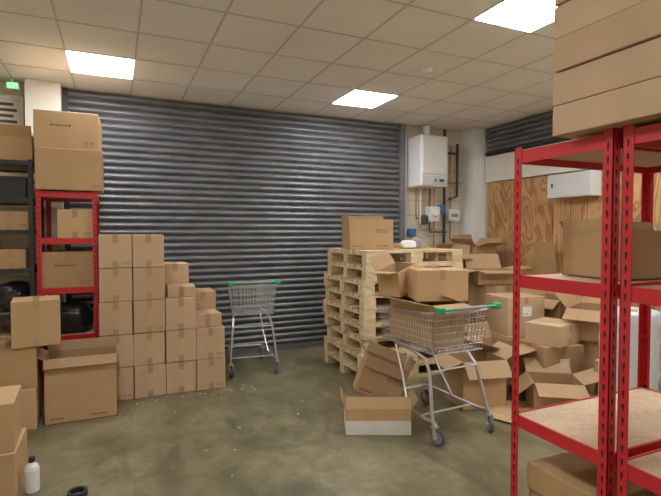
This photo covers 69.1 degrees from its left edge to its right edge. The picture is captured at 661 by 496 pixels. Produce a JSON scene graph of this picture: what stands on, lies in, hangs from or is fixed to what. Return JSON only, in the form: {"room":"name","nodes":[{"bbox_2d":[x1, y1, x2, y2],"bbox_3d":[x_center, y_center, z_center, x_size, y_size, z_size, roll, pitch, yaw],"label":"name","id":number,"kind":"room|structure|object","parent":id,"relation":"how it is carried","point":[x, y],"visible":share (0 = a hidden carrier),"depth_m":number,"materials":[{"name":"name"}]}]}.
{"room":"stockroom","nodes":[
{"label":"stockroom","id":0,"kind":"room"},
{"bbox_2d":[24,79,65,350],"bbox_3d":[-3.033,-0.177,5.135,0.320,3.114,0.259,-1,2,-24],"label":"wall pillar","id":1,"kind":"structure","parent":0,"point":[43,95],"depth_m":4.99,"materials":[{"name":"white paint"}]},
{"bbox_2d":[0,82,459,328],"bbox_3d":[-0.872,-0.219,6.303,7.020,3.120,0.100,-1,2,-24],"label":"wall","id":2,"kind":"structure","parent":0,"point":[6,240],"depth_m":7.21,"materials":[{"name":"paint"}]},
{"bbox_2d":[0,94,24,124],"bbox_3d":[-3.409,-1.417,5.028,0.340,0.360,0.063,-1,2,-24],"label":"vent","id":3,"kind":"object","parent":2,"relation":"attached to","point":[12,111],"visible":0.89,"depth_m":5.03,"materials":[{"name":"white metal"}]},
{"bbox_2d":[62,88,404,355],"bbox_3d":[-0.928,-0.204,6.147,4.350,3.100,0.120,-1,2,-24],"label":"roller shutter","id":4,"kind":"object","parent":2,"relation":"attached to","point":[233,194],"visible":0.53,"depth_m":6.08,"materials":[{"name":"metal"}]},
{"bbox_2d":[405,125,406,239],"bbox_3d":[1.092,-0.740,7.064,0.060,2.110,0.082,-1,2,-24],"label":"batten","id":5,"kind":"object","parent":2,"relation":"attached to","point":[405,125],"visible":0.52,"depth_m":7.02,"materials":[{"name":"grey metal"}]},
{"bbox_2d":[407,125,447,188],"bbox_3d":[1.418,-1.333,7.014,0.470,0.900,0.403,-1,2,-24],"label":"boiler","id":6,"kind":"object","parent":2,"relation":"attached to","point":[427,154],"depth_m":6.86,"materials":[{"name":"white metal"}]},
{"bbox_2d":[415,129,460,247],"bbox_3d":[1.624,-0.540,7.239,0.897,2.500,0.092,-1,2,-31],"label":"pipes","id":7,"kind":"object","parent":2,"relation":"attached to","point":[451,153],"visible":0.73,"depth_m":7.29,"materials":[{"name":"orange metal"}]},
{"bbox_2d":[421,205,444,224],"bbox_3d":[1.496,-0.487,7.002,0.380,0.290,0.150,-1,2,-24],"label":"junction box","id":8,"kind":"object","parent":7,"relation":"attached to","point":[432,214],"visible":1,"depth_m":6.95,"materials":[{"name":"white plastic"}]},
{"bbox_2d":[0,0,557,131],"bbox_3d":[0.903,-1.697,2.302,7.020,0.100,8.760,-1,2,-24],"label":"ceiling","id":9,"kind":"structure","parent":0,"point":[413,27],"depth_m":4.20,"materials":[{"name":"tile"}]},
{"bbox_2d":[6,78,19,90],"bbox_3d":[-3.233,-1.670,4.884,0.110,0.115,0.064,-1,2,-24],"label":"exit sign","id":10,"kind":"object","parent":9,"relation":"attached to","point":[12,85],"visible":1,"depth_m":4.87,"materials":[{"name":"green plastic"}]},
{"bbox_2d":[64,50,135,79],"bbox_3d":[-2.156,-1.715,4.524,0.580,0.009,0.620,-1,2,-24],"label":"ceiling light","id":11,"kind":"object","parent":9,"relation":"attached to","point":[78,62],"visible":1,"depth_m":4.47,"materials":[{"name":"white plastic"}]},
{"bbox_2d":[0,0,554,130],"bbox_3d":[0.903,-1.645,2.304,6.820,0.004,8.560,-1,2,-24],"label":"grid","id":12,"kind":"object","parent":9,"relation":"attached to","point":[51,1],"depth_m":4.33,"materials":[{"name":"metal"}]},
{"bbox_2d":[332,89,398,107],"bbox_3d":[0.398,-1.754,5.671,0.580,0.009,0.620,-1,2,-24],"label":"ceiling light","id":13,"kind":"object","parent":9,"relation":"attached to","point":[359,98],"visible":1,"depth_m":5.62,"materials":[{"name":"white plastic"}]},
{"bbox_2d":[471,0,556,32],"bbox_3d":[1.431,-1.677,3.374,0.580,0.009,0.620,-1,2,-24],"label":"ceiling light","id":14,"kind":"object","parent":9,"relation":"attached to","point":[528,16],"visible":0.89,"depth_m":3.45,"materials":[{"name":"white plastic"}]},
{"bbox_2d":[19,346,593,495],"bbox_3d":[0.903,1.521,2.409,7.020,0.100,8.760,-1,2,-24],"label":"floor","id":15,"kind":"structure","parent":0,"point":[149,448],"depth_m":3.47,"materials":[{"name":"paint"}]},
{"bbox_2d":[0,427,27,495],"bbox_3d":[-2.091,1.311,2.833,0.460,0.291,0.402,-1,2,-24],"label":"cardboard box","id":16,"kind":"object","parent":15,"relation":"on","point":[13,463],"visible":0.74,"depth_m":2.74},
{"bbox_2d":[0,385,21,452],"bbox_3d":[-2.096,1.024,2.821,0.440,0.281,0.382,-1,2,-27],"label":"cardboard box","id":17,"kind":"object","parent":16,"relation":"on","point":[10,396],"visible":1,"depth_m":2.75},
{"bbox_2d":[0,159,46,355],"bbox_3d":[-3.178,0.301,4.504,0.789,2.200,0.704,-1,2,-24],"label":"shelving unit","id":18,"kind":"object","parent":15,"relation":"on","point":[14,166],"visible":0.3,"depth_m":4.32,"materials":[{"name":"metal"}]},
{"bbox_2d":[0,328,10,340],"bbox_3d":[-3.085,1.035,4.461,0.500,0.501,0.402,-1,2,-24],"label":"cardboard box","id":19,"kind":"object","parent":18,"relation":"on","point":[5,334],"visible":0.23,"depth_m":4.37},
{"bbox_2d":[0,248,28,268],"bbox_3d":[-2.965,0.092,4.505,0.240,0.181,0.402,-1,2,-24],"label":"cardboard box","id":20,"kind":"object","parent":18,"relation":"on","point":[10,258],"visible":0.86,"depth_m":4.34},
{"bbox_2d":[0,280,29,310],"bbox_3d":[-2.963,0.434,4.496,0.274,0.245,0.400,-1,2,-24],"label":"bag","id":21,"kind":"object","parent":18,"relation":"on","point":[16,288],"visible":0.64,"depth_m":4.34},
{"bbox_2d":[0,123,34,162],"bbox_3d":[-3.026,-0.947,4.444,0.685,0.315,0.495,-1,2,-26],"label":"open cardboard box","id":22,"kind":"object","parent":18,"relation":"on","point":[16,141],"visible":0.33,"depth_m":4.31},
{"bbox_2d":[0,176,34,197],"bbox_3d":[-2.966,-0.551,4.462,0.324,0.190,0.424,-1,2,-24],"label":"crate","id":23,"kind":"object","parent":18,"relation":"on","point":[10,186],"visible":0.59,"depth_m":4.30,"materials":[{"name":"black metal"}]},
{"bbox_2d":[0,211,35,229],"bbox_3d":[-2.965,-0.252,4.494,0.300,0.171,0.402,-1,2,-24],"label":"cardboard box","id":24,"kind":"object","parent":18,"relation":"on","point":[9,220],"visible":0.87,"depth_m":4.33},
{"bbox_2d":[21,376,42,429],"bbox_3d":[-2.583,1.258,3.839,0.440,0.331,0.342,-1,2,-24],"label":"cardboard box","id":25,"kind":"object","parent":15,"relation":"on","point":[32,409],"visible":0.35,"depth_m":3.76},
{"bbox_2d":[0,340,40,388],"bbox_3d":[-2.573,0.931,3.832,0.420,0.321,0.342,-1,2,-26],"label":"cardboard box","id":26,"kind":"object","parent":25,"relation":"on","point":[19,366],"visible":0.74,"depth_m":3.73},
{"bbox_2d":[10,295,60,348],"bbox_3d":[-2.378,0.586,3.886,0.330,0.361,0.322,-1,2,-30],"label":"cardboard box","id":27,"kind":"object","parent":26,"relation":"on","point":[35,320],"visible":1,"depth_m":3.75,"materials":[{"name":"cardboard"}]},
{"bbox_2d":[24,456,39,493],"bbox_3d":[-1.786,1.351,2.873,0.080,0.208,0.080,-1,2,-24],"label":"plastic bottle","id":28,"kind":"object","parent":15,"relation":"on","point":[32,469],"visible":1,"depth_m":2.85,"materials":[{"name":"white plastic"}]},
{"bbox_2d":[35,189,99,402],"bbox_3d":[-2.564,0.427,4.763,0.497,1.930,0.764,-1,2,-24],"label":"shelving unit","id":29,"kind":"object","parent":15,"relation":"on","point":[92,197],"visible":0.54,"depth_m":4.47,"materials":[{"name":"red metal"}]},
{"bbox_2d":[42,250,93,287],"bbox_3d":[-2.521,0.194,4.643,0.430,0.331,0.452,-1,2,-25],"label":"cardboard box","id":30,"kind":"object","parent":29,"relation":"on","point":[60,268],"visible":0.96,"depth_m":4.44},
{"bbox_2d":[34,147,103,194],"bbox_3d":[-2.465,-0.719,4.572,0.542,0.371,0.522,-1,2,-24],"label":"cardboard box","id":31,"kind":"object","parent":29,"relation":"on","point":[56,169],"visible":0.96,"depth_m":4.34,"materials":[{"name":"cardboard"}]},
{"bbox_2d":[33,109,101,150],"bbox_3d":[-2.482,-1.074,4.574,0.522,0.336,0.502,-1,2,-22],"label":"cardboard box","id":32,"kind":"object","parent":31,"relation":"on","point":[52,129],"visible":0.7,"depth_m":4.34,"materials":[{"name":"cardboard"}]},
{"bbox_2d":[57,209,92,237],"bbox_3d":[-2.458,-0.232,4.646,0.290,0.271,0.402,-1,2,-24],"label":"cardboard box","id":33,"kind":"object","parent":29,"relation":"on","point":[71,223],"visible":0.93,"depth_m":4.46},
{"bbox_2d":[60,300,92,332],"bbox_3d":[-2.503,0.657,4.655,0.360,0.271,0.400,-1,2,-24],"label":"bag","id":34,"kind":"object","parent":29,"relation":"on","point":[75,315],"visible":0.75,"depth_m":4.51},
{"bbox_2d":[37,336,117,425],"bbox_3d":[-2.139,1.111,4.064,0.612,0.609,0.383,-1,2,-24],"label":"open cardboard box","id":35,"kind":"object","parent":15,"relation":"on","point":[80,381],"visible":0.97,"depth_m":3.96,"materials":[{"name":"cardboard"}]},
{"bbox_2d":[67,486,87,495],"bbox_3d":[-1.488,1.441,2.823,0.110,0.030,0.110,-1,2,-24],"label":"tape roll","id":36,"kind":"object","parent":15,"relation":"on","point":[83,489],"visible":1,"depth_m":2.83,"materials":[{"name":"black plastic"}]},
{"bbox_2d":[117,366,133,400],"bbox_3d":[-2.033,1.248,4.570,0.276,0.303,0.392,-1,2,-25],"label":"cardboard box","id":37,"kind":"object","parent":15,"relation":"on","point":[124,374],"visible":0.41,"depth_m":4.42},
{"bbox_2d":[100,331,132,367],"bbox_3d":[-2.032,0.942,4.566,0.276,0.303,0.392,-1,2,-24],"label":"cardboard box","id":38,"kind":"object","parent":37,"relation":"on","point":[124,341],"visible":0.55,"depth_m":4.42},
{"bbox_2d":[99,301,131,335],"bbox_3d":[-2.032,0.636,4.546,0.276,0.303,0.392,-1,2,-24],"label":"cardboard box","id":39,"kind":"object","parent":38,"relation":"on","point":[115,318],"visible":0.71,"depth_m":4.37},
{"bbox_2d":[99,267,132,301],"bbox_3d":[-2.031,0.330,4.541,0.276,0.303,0.392,-1,2,-24],"label":"cardboard box","id":40,"kind":"object","parent":39,"relation":"on","point":[115,284],"visible":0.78,"depth_m":4.36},
{"bbox_2d":[98,234,131,267],"bbox_3d":[-2.035,0.024,4.537,0.276,0.303,0.392,-1,2,-24],"label":"cardboard box","id":41,"kind":"object","parent":40,"relation":"on","point":[115,250],"visible":1,"depth_m":4.36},
{"bbox_2d":[133,363,165,398],"bbox_3d":[-1.774,1.244,4.690,0.276,0.303,0.392,-1,2,-25],"label":"cardboard box","id":42,"kind":"object","parent":15,"relation":"on","point":[149,380],"visible":0.66,"depth_m":4.51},
{"bbox_2d":[132,326,164,365],"bbox_3d":[-1.779,0.938,4.686,0.276,0.303,0.392,-1,2,-24],"label":"cardboard box","id":43,"kind":"object","parent":42,"relation":"on","point":[149,347],"visible":0.7,"depth_m":4.51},
{"bbox_2d":[132,297,164,332],"bbox_3d":[-1.770,0.632,4.665,0.276,0.303,0.392,-1,2,-24],"label":"cardboard box","id":44,"kind":"object","parent":43,"relation":"on","point":[147,315],"visible":0.84,"depth_m":4.49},
{"bbox_2d":[132,267,164,299],"bbox_3d":[-1.775,0.326,4.664,0.276,0.303,0.392,-1,2,-24],"label":"cardboard box","id":45,"kind":"object","parent":44,"relation":"on","point":[148,283],"visible":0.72,"depth_m":4.49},
{"bbox_2d":[131,234,163,266],"bbox_3d":[-1.777,0.020,4.651,0.276,0.303,0.392,-1,2,-24],"label":"cardboard box","id":46,"kind":"object","parent":45,"relation":"on","point":[147,249],"visible":0.94,"depth_m":4.47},
{"bbox_2d":[165,360,195,393],"bbox_3d":[-1.520,1.240,4.810,0.276,0.303,0.392,-1,2,-25],"label":"cardboard box","id":47,"kind":"object","parent":15,"relation":"on","point":[180,376],"visible":0.61,"depth_m":4.63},
{"bbox_2d":[165,328,195,362],"bbox_3d":[-1.513,0.934,4.789,0.276,0.303,0.392,-1,2,-24],"label":"cardboard box","id":48,"kind":"object","parent":47,"relation":"on","point":[180,345],"visible":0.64,"depth_m":4.61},
{"bbox_2d":[165,294,195,330],"bbox_3d":[-1.516,0.628,4.791,0.276,0.303,0.392,-1,2,-24],"label":"cardboard box","id":49,"kind":"object","parent":48,"relation":"on","point":[180,312],"visible":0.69,"depth_m":4.61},
{"bbox_2d":[166,283,194,296],"bbox_3d":[-1.506,0.422,4.822,0.260,0.101,0.302,-1,2,-21],"label":"cardboard box","id":50,"kind":"object","parent":49,"relation":"on","point":[185,289],"visible":1,"depth_m":4.69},
{"bbox_2d":[196,357,224,390],"bbox_3d":[-1.256,1.236,4.914,0.276,0.303,0.392,-1,2,-24],"label":"cardboard box","id":51,"kind":"object","parent":15,"relation":"on","point":[210,372],"visible":0.71,"depth_m":4.73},
{"bbox_2d":[195,325,224,359],"bbox_3d":[-1.260,0.930,4.903,0.276,0.303,0.392,-1,2,-25],"label":"cardboard box","id":52,"kind":"object","parent":51,"relation":"on","point":[210,341],"visible":0.66,"depth_m":4.72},
{"bbox_2d":[196,309,221,327],"bbox_3d":[-1.280,0.711,4.878,0.270,0.131,0.302,-1,2,-28],"label":"cardboard box","id":53,"kind":"object","parent":52,"relation":"on","point":[204,317],"visible":0.85,"depth_m":4.76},
{"bbox_2d":[227,280,280,377],"bbox_3d":[-0.937,0.850,5.539,0.559,1.032,0.905,-1,2,-18],"label":"shopping trolley","id":54,"kind":"object","parent":15,"relation":"on","point":[244,308],"visible":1,"depth_m":5.27,"materials":[{"name":"metal"}]},
{"bbox_2d":[227,284,276,315],"bbox_3d":[-0.954,0.564,5.577,0.514,0.349,0.806,-1,2,-18],"label":"wire basket","id":55,"kind":"object","parent":54,"relation":"on","point":[244,308],"depth_m":5.27,"materials":[{"name":"metal"}]},
{"bbox_2d":[340,386,417,434],"bbox_3d":[0.376,1.280,3.803,0.589,0.288,0.303,0,2,0],"label":"open cardboard box","id":56,"kind":"object","parent":15,"relation":"on","point":[363,415],"visible":0.96,"depth_m":3.66,"materials":[{"name":"cardboard"}]},
{"bbox_2d":[324,349,444,378],"bbox_3d":[0.675,1.292,5.540,1.200,0.149,1.000,-1,2,-23],"label":"wooden pallet","id":57,"kind":"object","parent":15,"relation":"on","point":[330,356],"visible":0.29,"depth_m":5.26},
{"bbox_2d":[324,336,444,367],"bbox_3d":[0.672,1.140,5.550,1.200,0.149,1.000,-1,2,-23],"label":"wooden pallet","id":58,"kind":"object","parent":57,"relation":"on","point":[330,343],"visible":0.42,"depth_m":5.28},
{"bbox_2d":[327,324,423,353],"bbox_3d":[0.710,0.988,5.573,1.200,0.149,1.000,-1,2,-23],"label":"wooden pallet","id":59,"kind":"object","parent":58,"relation":"on","point":[349,338],"visible":0.31,"depth_m":5.30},
{"bbox_2d":[325,311,392,340],"bbox_3d":[0.680,0.838,5.543,1.200,0.149,1.000,-1,2,-24],"label":"wooden pallet","id":60,"kind":"object","parent":59,"relation":"on","point":[368,332],"visible":0.39,"depth_m":5.21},
{"bbox_2d":[323,297,389,325],"bbox_3d":[0.665,0.687,5.553,1.200,0.149,1.000,-1,2,-25],"label":"wooden pallet","id":61,"kind":"object","parent":60,"relation":"on","point":[368,317],"visible":0.38,"depth_m":5.27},
{"bbox_2d":[326,284,389,310],"bbox_3d":[0.690,0.536,5.543,1.200,0.149,1.000,-1,2,-23],"label":"wooden pallet","id":62,"kind":"object","parent":61,"relation":"on","point":[365,303],"visible":0.34,"depth_m":5.27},
{"bbox_2d":[324,273,378,295],"bbox_3d":[0.672,0.386,5.524,1.200,0.149,1.000,-1,2,-24],"label":"wooden pallet","id":63,"kind":"object","parent":62,"relation":"on","point":[365,288],"visible":0.32,"depth_m":5.24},
{"bbox_2d":[328,260,462,280],"bbox_3d":[0.715,0.234,5.530,1.200,0.149,1.000,-1,2,-23],"label":"wooden pallet","id":64,"kind":"object","parent":63,"relation":"on","point":[334,267],"visible":0.38,"depth_m":5.26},
{"bbox_2d":[328,248,462,265],"bbox_3d":[0.716,0.083,5.542,1.200,0.149,1.000,-1,2,-23],"label":"wooden pallet","id":65,"kind":"object","parent":64,"relation":"on","point":[410,255],"visible":0.83,"depth_m":5.28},
{"bbox_2d":[341,215,392,249],"bbox_3d":[0.407,-0.179,5.427,0.508,0.380,0.392,0,2,-10],"label":"open cardboard box","id":66,"kind":"object","parent":65,"relation":"on","point":[358,232],"visible":1,"depth_m":5.25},
{"bbox_2d":[400,237,421,247],"bbox_3d":[0.910,-0.057,5.404,0.270,0.122,0.150,-1,2,-24],"label":"scraps","id":67,"kind":"object","parent":65,"relation":"on","point":[415,242],"visible":1,"depth_m":5.35,"materials":[{"name":"white plastic"}]},
{"bbox_2d":[353,340,415,395],"bbox_3d":[0.469,1.107,4.261,0.542,0.554,0.387,0,2,2],"label":"open cardboard box","id":68,"kind":"object","parent":15,"relation":"on","point":[379,371],"visible":0.79,"depth_m":4.10,"materials":[{"name":"cardboard"}]},
{"bbox_2d":[376,302,501,445],"bbox_3d":[0.819,0.913,3.959,0.602,1.012,0.973,-1,2,-27],"label":"shopping trolley","id":69,"kind":"object","parent":15,"relation":"on","point":[437,436],"visible":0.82,"depth_m":3.72,"materials":[{"name":"metal"}]},
{"bbox_2d":[374,294,478,348],"bbox_3d":[0.717,0.569,3.956,0.500,0.390,0.898,-1,2,-27],"label":"open cardboard box","id":70,"kind":"object","parent":69,"relation":"on","point":[406,303],"visible":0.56,"depth_m":3.80,"materials":[{"name":"cardboard"}]},
{"bbox_2d":[368,250,416,297],"bbox_3d":[0.519,0.219,4.161,0.288,0.388,0.470,2,3,41],"label":"open cardboard box","id":71,"kind":"object","parent":70,"relation":"on","point":[392,279],"visible":0.83,"depth_m":4.11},
{"bbox_2d":[408,267,467,301],"bbox_3d":[0.879,0.295,3.959,0.420,0.251,0.302,0,2,-4],"label":"cardboard box","id":72,"kind":"object","parent":70,"relation":"on","point":[426,284],"visible":1,"depth_m":3.81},
{"bbox_2d":[376,304,488,355],"bbox_3d":[0.793,0.632,3.997,0.552,0.342,0.867,-1,2,-27],"label":"wire basket","id":73,"kind":"object","parent":69,"relation":"on","point":[405,345],"depth_m":3.72,"materials":[{"name":"metal"}]},
{"bbox_2d":[465,314,484,335],"bbox_3d":[1.984,1.094,5.920,0.480,0.521,0.442,-1,2,-18],"label":"cardboard box","id":74,"kind":"object","parent":15,"relation":"on","point":[467,318],"visible":0.09,"depth_m":5.90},
{"bbox_2d":[468,283,512,318],"bbox_3d":[1.986,0.634,5.850,0.440,0.401,0.402,-1,2,-34],"label":"cardboard box","id":75,"kind":"object","parent":74,"relation":"on","point":[477,293],"visible":0.34,"depth_m":5.73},
{"bbox_2d":[464,254,530,284],"bbox_3d":[1.957,0.260,5.818,0.857,0.344,0.664,0,2,-6],"label":"open cardboard box","id":76,"kind":"object","parent":75,"relation":"on","point":[483,269],"visible":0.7,"depth_m":5.83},
{"bbox_2d":[430,335,520,410],"bbox_3d":[1.311,1.133,4.380,0.713,0.544,0.572,0,2,-12],"label":"open cardboard box","id":77,"kind":"object","parent":15,"relation":"on","point":[494,368],"visible":0.77,"depth_m":4.23,"materials":[{"name":"cardboard"}]},
{"bbox_2d":[465,321,536,395],"bbox_3d":[1.657,1.085,4.691,0.694,0.621,0.590,-1,2,-38],"label":"open cardboard box","id":78,"kind":"object","parent":15,"relation":"on","point":[488,342],"visible":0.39,"depth_m":4.71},
{"bbox_2d":[488,331,524,339],"bbox_3d":[1.984,1.145,5.263,0.480,0.461,0.422,-1,2,-28],"label":"cardboard box","id":79,"kind":"object","parent":15,"relation":"on","point":[493,334],"visible":0.07,"depth_m":5.06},
{"bbox_2d":[485,292,543,335],"bbox_3d":[2.011,0.713,5.261,0.460,0.401,0.402,-1,2,-16],"label":"cardboard box","id":80,"kind":"object","parent":79,"relation":"on","point":[500,321],"visible":0.73,"depth_m":5.09,"materials":[{"name":"cardboard"}]},
{"bbox_2d":[489,401,528,410],"bbox_3d":[1.656,1.404,4.170,0.600,0.005,0.400,0,2,-4],"label":"flattened cardboard","id":81,"kind":"object","parent":15,"relation":"on","point":[523,402],"visible":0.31,"depth_m":4.31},
{"bbox_2d":[492,400,531,422],"bbox_3d":[1.590,1.399,4.074,0.360,0.005,0.500,2,3,41],"label":"flattened cardboard","id":82,"kind":"object","parent":81,"relation":"on","point":[503,412],"visible":0.52,"depth_m":4.12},
{"bbox_2d":[534,242,556,273],"bbox_3d":[2.784,0.626,6.154,0.153,1.413,0.340,-1,2,-20],"label":"flattened cardboard","id":83,"kind":"object","parent":15,"relation":"on","point":[545,259],"visible":0.24,"depth_m":6.11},
{"bbox_2d":[520,339,583,389],"bbox_3d":[2.143,1.155,4.688,0.440,0.481,0.382,0,2,-14],"label":"cardboard box","id":84,"kind":"object","parent":15,"relation":"on","point":[546,356],"visible":0.34,"depth_m":4.52,"materials":[{"name":"cardboard"}]},
{"bbox_2d":[525,317,578,348],"bbox_3d":[2.152,0.813,4.658,0.420,0.201,0.342,-2,2,-40],"label":"cardboard box","id":85,"kind":"object","parent":84,"relation":"on","point":[545,331],"visible":1,"depth_m":4.54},
{"bbox_2d":[510,357,598,408],"bbox_3d":[1.986,1.234,4.232,0.712,0.352,0.669,0,2,11],"label":"open cardboard box","id":86,"kind":"object","parent":15,"relation":"on","point":[554,384],"visible":0.76,"depth_m":4.21,"materials":[{"name":"cardboard"}]},
{"bbox_2d":[510,128,660,495],"bbox_3d":[1.362,0.513,2.190,0.939,1.930,0.479,-1,2,-24],"label":"shelving unit","id":87,"kind":"object","parent":15,"relation":"on","point":[586,428],"visible":0.89,"depth_m":2.02,"materials":[{"name":"red metal"}]},
{"bbox_2d":[559,218,660,279],"bbox_3d":[1.406,-0.003,2.182,0.639,0.250,0.328,-1,2,-20],"label":"open cardboard box","id":88,"kind":"object","parent":87,"relation":"on","point":[582,238],"visible":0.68,"depth_m":2.04,"materials":[{"name":"cardboard"}]},
{"bbox_3d":[1.333,1.271,2.199,0.780,0.131,0.382,-1,2,-25],"label":"cardboard box","id":89,"kind":"object","parent":87,"relation":"on","visible":0},
{"bbox_2d":[529,488,541,495],"bbox_3d":[1.333,1.150,2.195,0.760,0.111,0.362,-1,2,-22],"label":"cardboard box","id":90,"kind":"object","parent":89,"relation":"on","point":[531,492],"visible":0.02,"depth_m":2.19,"materials":[{"name":"cardboard"}]},
{"bbox_2d":[527,450,659,495],"bbox_3d":[1.333,1.033,2.192,0.780,0.121,0.382,-1,2,-25],"label":"cardboard box","id":91,"kind":"object","parent":90,"relation":"on","point":[565,473],"visible":0.37,"depth_m":2.09,"materials":[{"name":"cardboard"}]},
{"bbox_2d":[577,340,598,392],"bbox_3d":[2.679,1.139,4.862,0.500,0.501,0.442,-1,2,-32],"label":"cardboard box","id":92,"kind":"object","parent":15,"relation":"on","point":[591,349],"visible":0.02,"depth_m":4.65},
{"bbox_2d":[555,293,619,342],"bbox_3d":[2.651,0.674,4.776,0.654,0.432,0.799,2,3,42],"label":"open cardboard box","id":93,"kind":"object","parent":92,"relation":"on","point":[587,312],"visible":0.38,"depth_m":4.64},
{"bbox_2d":[598,306,660,394],"bbox_3d":[2.310,0.950,3.725,0.408,0.955,0.408,-1,2,-24],"label":"roll","id":94,"kind":"object","parent":15,"relation":"on","point":[655,343],"visible":0.32,"depth_m":3.54,"materials":[{"name":"plastic"}]},
{"bbox_2d":[616,123,660,495],"bbox_3d":[1.572,0.528,1.723,0.939,1.930,0.484,-1,2,-24],"label":"shelving unit","id":95,"kind":"object","parent":15,"relation":"on","point":[644,469],"visible":1,"depth_m":1.72,"materials":[{"name":"red metal"}]},
{"bbox_2d":[553,77,660,138],"bbox_3d":[1.545,-0.493,1.622,0.960,0.117,1.080,-1,2,-24],"label":"carton","id":96,"kind":"object","parent":95,"relation":"on","point":[639,104],"visible":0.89,"depth_m":1.70,"materials":[{"name":"cardboard"}]},
{"bbox_2d":[553,37,660,106],"bbox_3d":[1.549,-0.619,1.623,0.960,0.127,1.086,-1,2,-24],"label":"carton","id":97,"kind":"object","parent":96,"relation":"on","point":[639,63],"visible":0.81,"depth_m":1.70,"materials":[{"name":"cardboard"}]},
{"bbox_2d":[554,0,660,72],"bbox_3d":[1.540,-0.748,1.608,0.960,0.127,1.074,-1,2,-24],"label":"carton","id":98,"kind":"object","parent":97,"relation":"on","point":[640,23],"visible":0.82,"depth_m":1.68,"materials":[{"name":"cardboard"}]},
{"bbox_2d":[554,0,645,39],"bbox_3d":[1.547,-0.878,1.611,0.960,0.127,1.083,-1,2,-24],"label":"carton","id":99,"kind":"object","parent":98,"relation":"on","point":[572,16],"visible":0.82,"depth_m":1.79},
{"bbox_3d":[1.562,1.056,6.442,0.460,0.561,0.402,-1,2,-27],"label":"cardboard box","id":100,"kind":"object","parent":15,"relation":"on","visible":0},
{"bbox_2d":[461,283,468,303],"bbox_3d":[1.571,0.525,6.406,0.440,0.501,0.382,-1,2,-16],"label":"cardboard box","id":101,"kind":"object","parent":100,"relation":"on","point":[466,302],"visible":0.02,"depth_m":6.28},
{"bbox_2d":[435,240,472,268],"bbox_3d":[1.610,0.093,6.267,0.647,0.369,0.541,-2,3,-44],"label":"open cardboard box","id":102,"kind":"object","parent":101,"relation":"on","point":[466,247],"visible":0.27,"depth_m":6.42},
{"bbox_3d":[-1.690,1.227,5.183,0.276,0.303,0.392,-1,2,-24],"label":"cardboard box","id":103,"kind":"object","parent":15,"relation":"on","visible":0},
{"bbox_3d":[-1.688,0.921,5.170,0.276,0.303,0.392,-1,2,-24],"label":"cardboard box","id":104,"kind":"object","parent":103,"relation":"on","visible":0},
{"bbox_3d":[-1.692,0.615,5.175,0.276,0.303,0.392,-1,2,-24],"label":"cardboard box","id":105,"kind":"object","parent":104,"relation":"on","visible":0},
{"bbox_2d":[164,262,188,292],"bbox_3d":[-1.690,0.309,5.161,0.276,0.303,0.392,-1,2,-24],"label":"cardboard box","id":106,"kind":"object","parent":105,"relation":"on","point":[175,272],"visible":0.51,"depth_m":4.99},
{"bbox_3d":[-1.433,1.223,5.310,0.276,0.303,0.392,-1,2,-25],"label":"cardboard box","id":107,"kind":"object","parent":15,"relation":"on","visible":0},
{"bbox_3d":[-1.430,0.918,5.287,0.276,0.303,0.392,-1,2,-24],"label":"cardboard box","id":108,"kind":"object","parent":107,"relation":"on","visible":0},
{"bbox_2d":[194,288,215,309],"bbox_3d":[-1.433,0.612,5.278,0.276,0.303,0.392,-1,2,-24],"label":"cardboard box","id":109,"kind":"object","parent":108,"relation":"on","point":[205,297],"visible":0.48,"depth_m":5.12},
{"bbox_3d":[2.574,1.135,5.583,0.500,0.461,0.442,-1,2,-24],"label":"cardboard box","id":110,"kind":"object","parent":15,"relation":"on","visible":0},
{"bbox_2d":[520,287,581,319],"bbox_3d":[2.575,0.679,5.527,0.759,0.451,0.722,-1,2,-36],"label":"open cardboard box","id":111,"kind":"object","parent":110,"relation":"on","point":[553,307],"visible":0.23,"depth_m":5.33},
{"bbox_3d":[2.058,1.052,6.730,0.500,0.551,0.402,-1,2,-27],"label":"cardboard box","id":112,"kind":"object","parent":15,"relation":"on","visible":0},
{"bbox_3d":[2.056,0.527,6.668,0.460,0.501,0.382,-1,2,-16],"label":"cardboard box","id":113,"kind":"object","parent":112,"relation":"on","visible":0},
{"bbox_2d":[449,234,505,253],"bbox_3d":[2.041,0.045,6.614,0.686,0.461,0.583,-1,2,-36],"label":"open cardboard box","id":114,"kind":"object","parent":113,"relation":"on","point":[483,245],"visible":0.55,"depth_m":6.52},
{"bbox_2d":[459,128,487,243],"bbox_3d":[2.205,-0.254,7.444,0.269,3.114,0.339,-1,2,-24],"label":"wall pillar","id":115,"kind":"structure","parent":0,"point":[473,189],"depth_m":7.29,"materials":[{"name":"white paint"}]},
{"bbox_2d":[487,111,587,228],"bbox_3d":[4.059,-0.135,3.773,0.100,3.120,8.560,-1,2,-24],"label":"wall","id":116,"kind":"structure","parent":0,"point":[550,111],"depth_m":6.61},
{"bbox_2d":[485,111,570,155],"bbox_3d":[2.919,-1.551,6.033,0.070,0.400,2.700,-1,2,-24],"label":"roller shutter","id":117,"kind":"object","parent":116,"relation":"attached to","point":[535,131],"visible":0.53,"depth_m":6.61,"materials":[{"name":"metal"}]},
{"bbox_2d":[485,139,587,182],"bbox_3d":[3.010,-1.135,5.868,0.069,0.380,3.100,-1,2,-24],"label":"trim","id":118,"kind":"structure","parent":116,"relation":"attached to","point":[501,167],"depth_m":6.82,"materials":[{"name":"white paint"}]},
{"bbox_2d":[487,170,660,311],"bbox_3d":[3.054,0.208,5.801,0.022,2.260,3.260,-1,2,-24],"label":"plywood boarding","id":119,"kind":"object","parent":116,"relation":"attached to","point":[541,216],"visible":0.23,"depth_m":6.41,"materials":[{"name":"brown wood"}]},
{"bbox_2d":[547,170,601,198],"bbox_3d":[2.930,-0.758,5.801,0.178,0.290,0.620,-1,2,-24],"label":"air conditioner","id":120,"kind":"object","parent":119,"relation":"attached to","point":[582,183],"visible":0.96,"depth_m":5.68,"materials":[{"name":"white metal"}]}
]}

